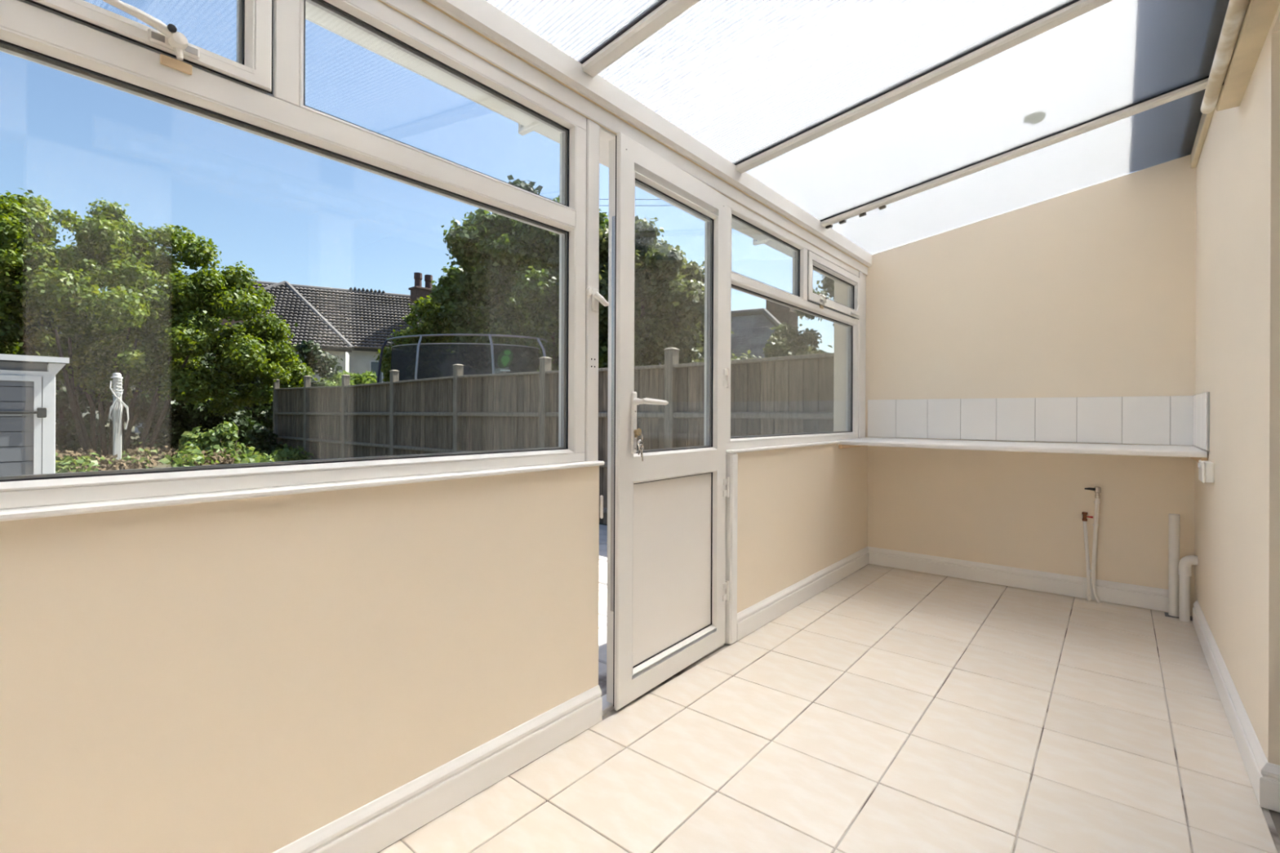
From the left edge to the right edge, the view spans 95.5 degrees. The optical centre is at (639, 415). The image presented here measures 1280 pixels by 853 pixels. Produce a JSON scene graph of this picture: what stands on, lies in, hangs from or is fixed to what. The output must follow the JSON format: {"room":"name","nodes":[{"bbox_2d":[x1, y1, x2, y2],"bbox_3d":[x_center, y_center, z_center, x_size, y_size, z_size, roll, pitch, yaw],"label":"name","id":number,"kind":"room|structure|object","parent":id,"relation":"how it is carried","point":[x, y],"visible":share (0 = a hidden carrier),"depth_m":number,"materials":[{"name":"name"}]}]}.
{"room":"sunroom","nodes":[
{"label":"sunroom","id":0,"kind":"room"},
{"bbox_2d":[0,443,867,852],"bbox_3d":[-0.324,0.757,1.967,0.247,1.174,5.832,0,0,39],"label":"wall","id":1,"kind":"structure","parent":0,"point":[250,675],"depth_m":1.26,"materials":[{"name":"beige paint"}]},
{"bbox_2d":[0,460,604,521],"bbox_3d":[-1.116,0.159,0.824,0.070,0.014,3.057,0,0,39],"label":"window sill","id":2,"kind":"structure","parent":1,"relation":"on","point":[123,504],"depth_m":1.17,"materials":[{"name":"white paint"}]},
{"bbox_2d":[0,0,867,510],"bbox_3d":[-0.245,-0.453,1.900,0.105,1.217,5.822,0,0,39],"label":"window","id":3,"kind":"structure","parent":1,"relation":"in","point":[262,93],"depth_m":1.34,"materials":[{"name":"white plastic"}]},
{"bbox_2d":[377,0,866,275],"bbox_3d":[-0.232,-1.002,1.891,0.004,0.004,5.822,0,0,39],"label":"sealant","id":4,"kind":"structure","parent":3,"relation":"attached to","point":[378,0],"depth_m":1.75,"materials":[{"name":"beige plastic"}]},
{"bbox_2d":[426,0,871,266],"bbox_3d":[-0.252,-1.105,1.908,0.120,0.087,5.822,0,0,39],"label":"beam","id":5,"kind":"structure","parent":3,"relation":"on","point":[481,15],"depth_m":2.03,"materials":[{"name":"white plastic"}]},
{"bbox_2d":[485,0,661,62],"bbox_3d":[0.065,-1.260,1.084,1.955,0.308,0.969,0,0,39],"label":"roof panel","id":6,"kind":"object","parent":5,"relation":"on","point":[578,28],"visible":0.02,"depth_m":1.72,"materials":[{"name":"white plastic"}]},
{"bbox_2d":[599,139,608,151],"bbox_3d":[-0.271,-1.066,1.988,0.050,0.120,5.922,0,0,39],"label":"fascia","id":7,"kind":"object","parent":5,"relation":"attached to","point":[602,144],"depth_m":2.16,"materials":[{"name":"white plastic"}]},
{"bbox_2d":[305,4,792,257],"bbox_3d":[-0.349,-1.061,2.052,0.152,0.121,5.922,0,0,39],"label":"gutter","id":8,"kind":"object","parent":7,"relation":"attached to","point":[526,125],"visible":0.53,"depth_m":1.78,"materials":[{"name":"white plastic"}]},
{"bbox_2d":[579,0,700,77],"bbox_3d":[0.369,-1.273,1.470,1.975,0.318,0.064,0,0,39],"label":"bar","id":9,"kind":"object","parent":5,"relation":"on","point":[664,11],"visible":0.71,"depth_m":1.77,"materials":[{"name":"white plastic"}]},
{"bbox_2d":[422,0,868,267],"bbox_3d":[-0.225,-1.060,1.886,0.006,0.005,5.822,0,0,39],"label":"sealant","id":10,"kind":"structure","parent":5,"relation":"attached to","point":[424,1],"depth_m":1.97,"materials":[{"name":"beige plastic"}]},
{"bbox_2d":[598,0,1072,164],"bbox_3d":[0.691,-1.258,1.845,1.955,0.308,0.969,0,0,39],"label":"roof panel","id":11,"kind":"object","parent":5,"relation":"on","point":[742,78],"visible":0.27,"depth_m":1.99,"materials":[{"name":"white plastic"}]},
{"bbox_2d":[734,0,1112,173],"bbox_3d":[0.994,-1.270,2.231,1.975,0.318,0.064,0,0,39],"label":"bar","id":12,"kind":"object","parent":5,"relation":"on","point":[1073,9],"visible":0.77,"depth_m":2.14,"materials":[{"name":"white plastic"}]},
{"bbox_2d":[746,0,1229,220],"bbox_3d":[1.316,-1.255,2.606,1.955,0.308,0.969,0,0,39],"label":"roof panel","id":13,"kind":"object","parent":5,"relation":"on","point":[1115,55],"visible":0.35,"depth_m":2.41,"materials":[{"name":"white plastic"}]},
{"bbox_2d":[819,75,1208,229],"bbox_3d":[1.625,-1.265,2.998,1.975,0.323,0.080,0,0,39],"label":"bar","id":14,"kind":"object","parent":5,"relation":"on","point":[1196,86],"visible":0.78,"depth_m":2.78,"materials":[{"name":"white plastic"}]},
{"bbox_2d":[831,88,1205,254],"bbox_3d":[1.921,-1.252,3.343,1.955,0.308,0.906,0,0,39],"label":"roof panel","id":15,"kind":"object","parent":5,"relation":"on","point":[1167,131],"visible":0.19,"depth_m":3.17,"materials":[{"name":"white plastic"}]},
{"bbox_2d":[272,684,602,852],"bbox_3d":[-1.105,0.979,0.809,0.018,0.117,3.052,0,0,39],"label":"baseboard","id":16,"kind":"structure","parent":1,"relation":"attached to","point":[380,823],"depth_m":1.53,"materials":[{"name":"white paint"}]},
{"bbox_2d":[586,287,608,312],"bbox_3d":[-0.141,-0.391,1.974,0.035,0.080,0.086,0,0,39],"label":"handle","id":17,"kind":"object","parent":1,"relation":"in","point":[596,296],"depth_m":1.97,"materials":[{"name":"white plastic"}]},
{"bbox_2d":[584,118,615,461],"bbox_3d":[0.083,0.022,2.327,0.068,2.046,0.903,0,0,39],"label":"door frame","id":18,"kind":"structure","parent":1,"relation":"attached to","point":[594,132],"depth_m":1.98,"materials":[{"name":"white plastic"}]},
{"bbox_2d":[600,495,603,518],"bbox_3d":[-0.132,0.314,1.994,0.010,0.080,0.010,0,0,-6],"label":"hinge","id":19,"kind":"object","parent":18,"relation":"attached to","point":[601,496],"depth_m":1.99,"materials":[{"name":"white plastic"}]},
{"bbox_2d":[606,131,729,711],"bbox_3d":[0.164,0.022,2.337,0.126,2.024,0.778,0,0,38],"label":"door","id":20,"kind":"structure","parent":1,"relation":"in","point":[668,588],"depth_m":2.26,"materials":[{"name":"white plastic"}]},
{"bbox_2d":[635,428,644,461],"bbox_3d":[-0.005,0.106,2.081,0.030,0.119,0.032,0,0,39],"label":"keys","id":21,"kind":"object","parent":20,"relation":"hanging from","point":[638,431],"visible":1,"depth_m":2.07,"materials":[{"name":"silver metal"}]},
{"bbox_2d":[724,453,737,644],"bbox_3d":[0.416,0.610,2.676,0.048,0.874,0.060,0,0,39],"label":"trim","id":22,"kind":"structure","parent":1,"relation":"attached to","point":[731,459],"depth_m":2.65,"materials":[{"name":"white paint"}]},
{"bbox_2d":[725,440,839,453],"bbox_3d":[0.945,0.168,3.332,0.070,0.014,1.750,0,0,39],"label":"window sill","id":23,"kind":"structure","parent":1,"relation":"on","point":[772,447],"depth_m":3.02,"materials":[{"name":"white paint"}]},
{"bbox_2d":[725,196,866,449],"bbox_3d":[0.994,-0.419,3.406,0.102,1.160,1.922,0,0,39],"label":"window","id":24,"kind":"structure","parent":1,"relation":"in","point":[807,258],"depth_m":3.38,"materials":[{"name":"white plastic"}]},
{"bbox_2d":[737,546,869,640],"bbox_3d":[1.033,0.988,3.410,0.018,0.117,1.857,0,0,39],"label":"baseboard","id":25,"kind":"structure","parent":1,"relation":"attached to","point":[760,614],"depth_m":3.18,"materials":[{"name":"white paint"}]},
{"bbox_2d":[377,564,1279,852],"bbox_3d":[1.761,1.067,0.116,5.820,0.031,6.022,0,0,39],"label":"floor","id":26,"kind":"structure","parent":0,"point":[889,709],"depth_m":1.83,"materials":[{"name":"beige tile"}]},
{"bbox_2d":[601,644,724,715],"bbox_3d":[0.089,1.053,2.354,0.075,0.044,0.845,0,0,39],"label":"threshold","id":27,"kind":"object","parent":26,"relation":"on","point":[607,706],"visible":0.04,"depth_m":2.07,"materials":[{"name":"white plastic"}]},
{"bbox_2d":[1081,511,1093,600],"bbox_3d":[2.554,0.805,3.323,0.029,0.500,0.051,0,0,-29],"label":"pipe","id":28,"kind":"object","parent":26,"relation":"on","point":[1088,571],"visible":1,"depth_m":3.31,"materials":[{"name":"white plastic"}]},
{"bbox_2d":[1084,486,1101,603],"bbox_3d":[2.573,0.733,3.304,0.077,0.654,0.056,0,0,39],"label":"pipe","id":29,"kind":"object","parent":26,"relation":"on","point":[1097,490],"visible":1,"depth_m":3.30,"materials":[{"name":"white plastic"}]},
{"bbox_2d":[1084,486,1101,498],"bbox_3d":[2.580,0.438,3.314,0.074,0.066,0.034,0,0,39],"label":"tap","id":30,"kind":"object","parent":29,"relation":"on","point":[1097,490],"depth_m":3.30,"materials":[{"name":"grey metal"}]},
{"bbox_2d":[1164,513,1192,621],"bbox_3d":[2.825,0.789,3.051,0.105,0.536,0.075,0,0,39],"label":"waste standpipe","id":31,"kind":"object","parent":26,"relation":"on","point":[1174,519],"visible":0.94,"depth_m":3.04,"materials":[{"name":"white plastic"}]},
{"bbox_2d":[1177,555,1197,622],"bbox_3d":[2.812,0.887,2.980,0.083,0.340,0.052,0,0,39],"label":"pipe","id":32,"kind":"object","parent":26,"relation":"on","point":[1184,565],"visible":0.98,"depth_m":2.97,"materials":[{"name":"white plastic"}]},
{"bbox_2d":[833,154,1196,616],"bbox_3d":[2.386,-0.044,3.627,2.320,2.800,0.211,0,0,39],"label":"wall","id":33,"kind":"structure","parent":0,"point":[1087,294],"depth_m":3.48,"materials":[{"name":"beige paint"}]},
{"bbox_2d":[867,546,1168,612],"bbox_3d":[2.242,0.993,3.607,1.635,0.117,0.018,0,0,39],"label":"baseboard","id":34,"kind":"structure","parent":33,"relation":"attached to","point":[1127,594],"depth_m":3.53,"materials":[{"name":"white paint"}]},
{"bbox_2d":[836,437,1207,462],"bbox_3d":[2.077,0.189,3.361,1.687,0.063,0.595,0,0,39],"label":"shelf","id":35,"kind":"object","parent":33,"relation":"attached to","point":[1197,454],"visible":0.94,"depth_m":3.10,"materials":[{"name":"white laminate"}]},
{"bbox_2d":[874,391,1209,450],"bbox_3d":[2.075,0.025,3.357,1.688,0.262,0.622,0,0,39],"label":"wall tiles","id":36,"kind":"structure","parent":33,"relation":"attached to","point":[1208,393],"depth_m":3.12,"materials":[{"name":"tile"}]},
{"bbox_2d":[1192,3,1279,765],"bbox_3d":[1.284,-0.158,0.771,0.396,2.477,6.022,0,0,39],"label":"wall","id":37,"kind":"structure","parent":0,"point":[1237,573],"depth_m":1.88,"materials":[{"name":"beige paint"}]},
{"bbox_2d":[1190,109,1214,168],"bbox_3d":[2.480,-1.342,2.531,0.024,0.076,1.392,0,0,39],"label":"trim","id":38,"kind":"structure","parent":37,"relation":"attached to","point":[1206,118],"depth_m":2.76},
{"bbox_2d":[1197,459,1213,483],"bbox_3d":[2.450,0.243,2.519,0.042,0.091,0.151,0,0,39],"label":"wall socket","id":39,"kind":"object","parent":37,"relation":"attached to","point":[1206,468],"visible":1,"depth_m":2.47,"materials":[{"name":"white plastic"}]},
{"bbox_2d":[1192,600,1267,805],"bbox_3d":[2.242,0.993,2.252,0.018,0.117,1.808,0,0,39],"label":"baseboard","id":40,"kind":"structure","parent":37,"relation":"attached to","point":[1254,758],"depth_m":1.96,"materials":[{"name":"white paint"}]},
{"bbox_2d":[1200,0,1279,113],"bbox_3d":[1.236,-1.113,1.077,0.096,0.124,2.428,0,0,39],"label":"beam","id":41,"kind":"structure","parent":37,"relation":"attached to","point":[1246,24],"depth_m":1.68,"materials":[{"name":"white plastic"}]},
{"bbox_2d":[1259,762,1279,812],"bbox_3d":[1.823,0.992,1.438,0.403,0.117,0.018,0,0,39],"label":"baseboard","id":42,"kind":"structure","parent":37,"relation":"attached to","point":[1269,783],"depth_m":1.55,"materials":[{"name":"white paint"}]},
{"label":"outside","id":43,"kind":"structure","parent":0,"visible":0},
{"bbox_2d":[635,199,662,199],"bbox_3d":[0.699,-9.902,25.996,0.022,7.322,28.166,0,0,-44],"label":"overhead cable","id":44,"kind":"object","parent":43,"point":[635,199],"visible":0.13,"depth_m":26.30,"materials":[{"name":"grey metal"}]},
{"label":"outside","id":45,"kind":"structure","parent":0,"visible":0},
{"bbox_2d":[599,204,673,205],"bbox_3d":[0.698,-9.627,25.996,0.022,7.072,28.166,0,0,-44],"label":"overhead cable","id":46,"kind":"object","parent":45,"point":[599,205],"visible":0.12,"depth_m":26.14,"materials":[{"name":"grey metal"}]},
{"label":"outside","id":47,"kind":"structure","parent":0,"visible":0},
{"bbox_2d":[55,422,607,525],"bbox_3d":[-20.537,0.918,31.116,68.000,0.307,46.000,0,0,39],"label":"ground","id":48,"kind":"structure","parent":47,"point":[164,465],"depth_m":11.43,"materials":[{"name":"soil"}]},
{"bbox_2d":[0,353,69,476],"bbox_3d":[-4.668,0.317,3.260,1.450,1.535,1.950,0,0,39],"label":"shed","id":49,"kind":"object","parent":48,"relation":"on","point":[27,382],"visible":0.47,"depth_m":3.44,"materials":[{"name":"grey wood"}]},
{"bbox_2d":[0,212,81,355],"bbox_3d":[-12.760,-1.812,10.057,3.855,5.525,4.279,0,0,-1],"label":"bush","id":50,"kind":"object","parent":48,"relation":"on","point":[11,333],"visible":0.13,"depth_m":10.49,"materials":[{"name":"green plant"}]},
{"bbox_2d":[55,456,86,472],"bbox_3d":[-8.578,0.804,8.743,1.063,0.397,0.518,0,0,28],"label":"plant","id":51,"kind":"object","parent":48,"relation":"on","point":[61,462],"visible":0.43,"depth_m":8.64,"materials":[{"name":"green plant"}]},
{"bbox_2d":[60,452,100,468],"bbox_3d":[-8.882,0.804,9.377,0.586,0.388,0.883,0,0,39],"label":"plant","id":52,"kind":"object","parent":48,"relation":"on","point":[87,458],"visible":0.12,"depth_m":9.35,"materials":[{"name":"green plant"}]},
{"bbox_2d":[57,460,111,473],"bbox_3d":[-8.022,0.884,8.283,0.660,0.477,0.861,0,0,39],"label":"plant","id":53,"kind":"object","parent":48,"relation":"on","point":[95,463],"visible":0.27,"depth_m":8.27,"materials":[{"name":"green plant"}]},
{"bbox_2d":[74,454,104,461],"bbox_3d":[-9.074,0.823,9.730,0.691,0.360,0.801,0,0,-16],"label":"plant","id":54,"kind":"object","parent":48,"relation":"on","point":[91,457],"visible":0.09,"depth_m":9.70,"materials":[{"name":"green plant"}]},
{"bbox_2d":[108,373,128,460],"bbox_3d":[-8.370,0.113,9.326,0.174,1.590,0.248,0,0,39],"label":"post","id":55,"kind":"object","parent":48,"relation":"on","point":[117,384],"visible":0.99,"depth_m":9.29,"materials":[{"name":"white metal"}]},
{"bbox_2d":[112,454,154,468],"bbox_3d":[-8.183,0.800,9.312,0.658,0.362,0.510,0,0,14],"label":"plant","id":56,"kind":"object","parent":48,"relation":"on","point":[127,458],"visible":0.34,"depth_m":9.26,"materials":[{"name":"green plant"}]},
{"bbox_2d":[121,442,151,456],"bbox_3d":[-8.874,0.758,10.197,0.998,0.592,0.616,0,0,39],"label":"plant","id":57,"kind":"object","parent":48,"relation":"on","point":[140,448],"visible":0.07,"depth_m":10.19,"materials":[{"name":"green plant"}]},
{"bbox_2d":[140,448,165,457],"bbox_3d":[-8.645,0.799,10.403,0.739,0.396,0.581,0,0,39],"label":"plant","id":58,"kind":"object","parent":48,"relation":"on","point":[156,450],"visible":0.1,"depth_m":10.37,"materials":[{"name":"green plant"}]},
{"bbox_2d":[55,442,256,472],"bbox_3d":[-8.453,0.784,9.612,3.522,0.531,4.532,0,0,-30],"label":"leaf litter","id":59,"kind":"object","parent":48,"relation":"on","point":[121,464],"visible":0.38,"depth_m":9.71,"materials":[{"name":"brown plant"}]},
{"bbox_2d":[0,187,318,457],"bbox_3d":[-10.452,-1.749,12.309,4.474,5.433,6.160,0,0,31],"label":"tree","id":60,"kind":"object","parent":48,"relation":"on","point":[116,254],"visible":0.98,"depth_m":11.65,"materials":[{"name":"green plant"}]},
{"bbox_2d":[18,291,342,453],"bbox_3d":[-13.136,-0.711,13.373,4.097,5.608,12.606,0,0,39],"label":"hedge","id":61,"kind":"object","parent":48,"relation":"on","point":[179,418],"visible":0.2,"depth_m":14.30,"materials":[{"name":"green plant"}]},
{"bbox_2d":[164,445,204,461],"bbox_3d":[-8.002,0.788,10.396,0.796,0.471,0.660,0,0,6],"label":"plant","id":62,"kind":"object","parent":48,"relation":"on","point":[167,456],"visible":0.16,"depth_m":10.25,"materials":[{"name":"green plant"}]},
{"bbox_2d":[170,445,205,461],"bbox_3d":[-8.224,0.772,10.749,0.560,0.425,1.054,0,0,-12],"label":"plant","id":63,"kind":"object","parent":48,"relation":"on","point":[204,446],"visible":0.09,"depth_m":10.49,"materials":[{"name":"green plant"}]},
{"bbox_2d":[157,450,219,466],"bbox_3d":[-7.032,0.786,9.134,0.614,0.440,0.737,0,0,-16],"label":"plant","id":64,"kind":"object","parent":48,"relation":"on","point":[198,459],"visible":0.61,"depth_m":9.08,"materials":[{"name":"green plant"}]},
{"bbox_2d":[170,448,219,465],"bbox_3d":[-7.647,0.771,9.974,0.808,0.413,0.630,0,0,39],"label":"plant","id":65,"kind":"object","parent":48,"relation":"on","point":[190,450],"visible":0.14,"depth_m":9.95,"materials":[{"name":"green plant"}]},
{"bbox_2d":[177,421,254,453],"bbox_3d":[-8.023,0.588,11.114,0.943,0.964,1.211,0,0,39],"label":"shrub","id":66,"kind":"object","parent":48,"relation":"on","point":[211,440],"visible":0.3,"depth_m":10.92,"materials":[{"name":"green plant"}]},
{"bbox_2d":[199,440,233,454],"bbox_3d":[-8.076,0.712,10.870,0.733,0.464,0.958,0,0,14],"label":"plant","id":67,"kind":"object","parent":48,"relation":"on","point":[230,442],"visible":0.15,"depth_m":10.94,"materials":[{"name":"green plant"}]},
{"bbox_2d":[210,446,253,463],"bbox_3d":[-7.184,0.765,10.295,0.972,0.380,0.640,0,0,39],"label":"plant","id":68,"kind":"object","parent":48,"relation":"on","point":[233,452],"visible":0.59,"depth_m":10.24,"materials":[{"name":"green plant"}]},
{"bbox_2d":[216,288,248,328],"bbox_3d":[-17.990,-2.484,25.346,1.000,6.900,1.300,0,0,39],"label":"leaves","id":69,"kind":"object","parent":48,"relation":"on","point":[224,322],"visible":0.02,"depth_m":25.12,"materials":[{"name":"plant"}]},
{"bbox_2d":[236,447,258,461],"bbox_3d":[-7.533,0.803,10.987,0.876,0.402,0.643,0,0,25],"label":"plant","id":70,"kind":"object","parent":48,"relation":"on","point":[251,450],"visible":0.1,"depth_m":10.91,"materials":[{"name":"green plant"}]},
{"bbox_2d":[241,446,274,456],"bbox_3d":[-7.686,0.784,11.568,0.854,0.374,0.698,0,0,39],"label":"plant","id":71,"kind":"object","parent":48,"relation":"on","point":[258,449],"visible":0.12,"depth_m":11.53,"materials":[{"name":"green plant"}]},
{"bbox_2d":[234,451,288,463],"bbox_3d":[-6.473,0.815,10.022,0.928,0.349,0.728,0,0,39],"label":"plant","id":72,"kind":"object","parent":48,"relation":"on","point":[259,459],"visible":0.54,"depth_m":9.99,"materials":[{"name":"green plant"}]},
{"bbox_2d":[240,421,284,455],"bbox_3d":[-7.881,0.605,12.036,1.022,0.963,1.092,0,0,24],"label":"shrub","id":73,"kind":"object","parent":48,"relation":"on","point":[260,437],"visible":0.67,"depth_m":11.73,"materials":[{"name":"green plant"}]},
{"bbox_2d":[262,447,286,456],"bbox_3d":[-7.630,0.804,12.120,0.752,0.301,0.678,0,0,39],"label":"plant","id":74,"kind":"object","parent":48,"relation":"on","point":[278,448],"visible":0.18,"depth_m":11.84,"materials":[{"name":"green plant"}]},
{"bbox_2d":[253,449,299,462],"bbox_3d":[-6.539,0.782,10.445,0.679,0.337,0.581,0,0,-8],"label":"plant","id":75,"kind":"object","parent":48,"relation":"on","point":[284,454],"visible":0.6,"depth_m":10.45,"materials":[{"name":"green plant"}]},
{"bbox_2d":[271,443,306,457],"bbox_3d":[-6.872,0.783,11.326,0.679,0.453,0.594,0,0,39],"label":"plant","id":76,"kind":"object","parent":48,"relation":"on","point":[285,445],"visible":0.25,"depth_m":11.46,"materials":[{"name":"green plant"}]},
{"bbox_2d":[272,446,314,460],"bbox_3d":[-6.667,0.795,11.167,0.911,0.405,0.528,0,0,15],"label":"plant","id":77,"kind":"object","parent":48,"relation":"on","point":[302,457],"visible":0.38,"depth_m":11.10,"materials":[{"name":"green plant"}]},
{"bbox_2d":[134,272,476,432],"bbox_3d":[-16.350,-3.575,31.808,16.677,9.383,6.982,0,0,-28],"label":"house","id":78,"kind":"structure","parent":48,"relation":"on","point":[349,324],"depth_m":32.19,"materials":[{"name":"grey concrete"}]},
{"bbox_2d":[413,272,422,286],"bbox_3d":[-12.876,-7.822,33.743,0.460,0.860,0.460,0,0,39],"label":"chimney pot","id":79,"kind":"object","parent":78,"relation":"on","point":[417,276],"depth_m":33.57,"materials":[{"name":"brown ceramic"}]},
{"bbox_2d":[424,274,432,288],"bbox_3d":[-12.457,-7.820,34.253,0.460,0.860,0.460,0,0,39],"label":"chimney pot","id":80,"kind":"object","parent":78,"relation":"on","point":[428,278],"depth_m":34.08,"materials":[{"name":"brown ceramic"}]},
{"bbox_2d":[317,369,377,386],"bbox_3d":[-11.560,-0.421,22.766,2.252,2.850,3.705,0,0,28],"label":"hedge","id":81,"kind":"object","parent":48,"relation":"on","point":[367,377],"visible":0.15,"depth_m":22.74,"materials":[{"name":"green plant"}]},
{"bbox_2d":[373,294,457,382],"bbox_3d":[-6.187,-1.239,16.524,2.237,4.525,2.174,0,0,-43],"label":"bush","id":82,"kind":"object","parent":48,"relation":"on","point":[426,309],"visible":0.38,"depth_m":16.09,"materials":[{"name":"green plant"}]},
{"bbox_2d":[377,333,547,382],"bbox_3d":[-4.421,-0.515,14.456,6.200,2.883,3.065,0,0,39],"label":"trampoline","id":83,"kind":"object","parent":48,"relation":"on","point":[418,361],"visible":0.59,"depth_m":12.83,"materials":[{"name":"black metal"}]},
{"bbox_2d":[506,174,542,298],"bbox_3d":[-4.331,-4.699,26.316,5.717,11.492,5.258,0,0,28],"label":"conifer","id":84,"kind":"object","parent":48,"relation":"on","point":[517,182],"visible":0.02,"depth_m":25.10,"materials":[{"name":"green plant"}]},
{"bbox_2d":[429,195,658,371],"bbox_3d":[-2.376,-2.389,15.045,5.408,6.888,6.472,0,0,-27],"label":"tree","id":85,"kind":"object","parent":48,"relation":"on","point":[499,257],"visible":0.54,"depth_m":14.04,"materials":[{"name":"green plant"}]},
{"bbox_2d":[272,346,834,524],"bbox_3d":[-3.236,0.250,8.642,13.107,2.062,0.112,0,0,41],"label":"fence","id":86,"kind":"object","parent":48,"relation":"on","point":[459,412],"visible":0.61,"depth_m":7.09,"materials":[{"name":"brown wood"}]},
{"bbox_2d":[598,215,734,368],"bbox_3d":[0.175,-1.666,13.088,3.648,5.435,4.133,0,0,-8],"label":"tree","id":87,"kind":"object","parent":48,"relation":"on","point":[673,288],"visible":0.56,"depth_m":11.77,"materials":[{"name":"green plant"}]},
{"bbox_2d":[694,349,760,362],"bbox_3d":[1.174,0.271,6.307,1.308,1.970,1.869,0,0,-35],"label":"hedge","id":88,"kind":"object","parent":48,"relation":"on","point":[748,351],"visible":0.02,"depth_m":6.00,"materials":[{"name":"green plant"}]},
{"bbox_2d":[658,299,798,364],"bbox_3d":[3.248,-0.916,15.997,5.395,4.950,3.104,0,0,26],"label":"bungalow","id":89,"kind":"object","parent":48,"relation":"on","point":[751,327],"visible":0.14,"depth_m":15.68,"materials":[{"name":"grey stone"}]},
{"bbox_2d":[762,273,834,357],"bbox_3d":[5.126,-1.307,12.350,4.866,4.768,3.038,0,0,39],"label":"tree","id":90,"kind":"object","parent":48,"relation":"on","point":[786,341],"visible":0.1,"depth_m":12.85,"materials":[{"name":"green plant"}]},
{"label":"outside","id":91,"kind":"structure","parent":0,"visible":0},
{"bbox_2d":[598,524,607,674],"bbox_3d":[-2.210,1.139,2.058,2.780,0.072,8.380,0,0,39],"label":"patio","id":92,"kind":"structure","parent":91,"point":[602,593],"depth_m":3.53,"materials":[{"name":"grey tile"}]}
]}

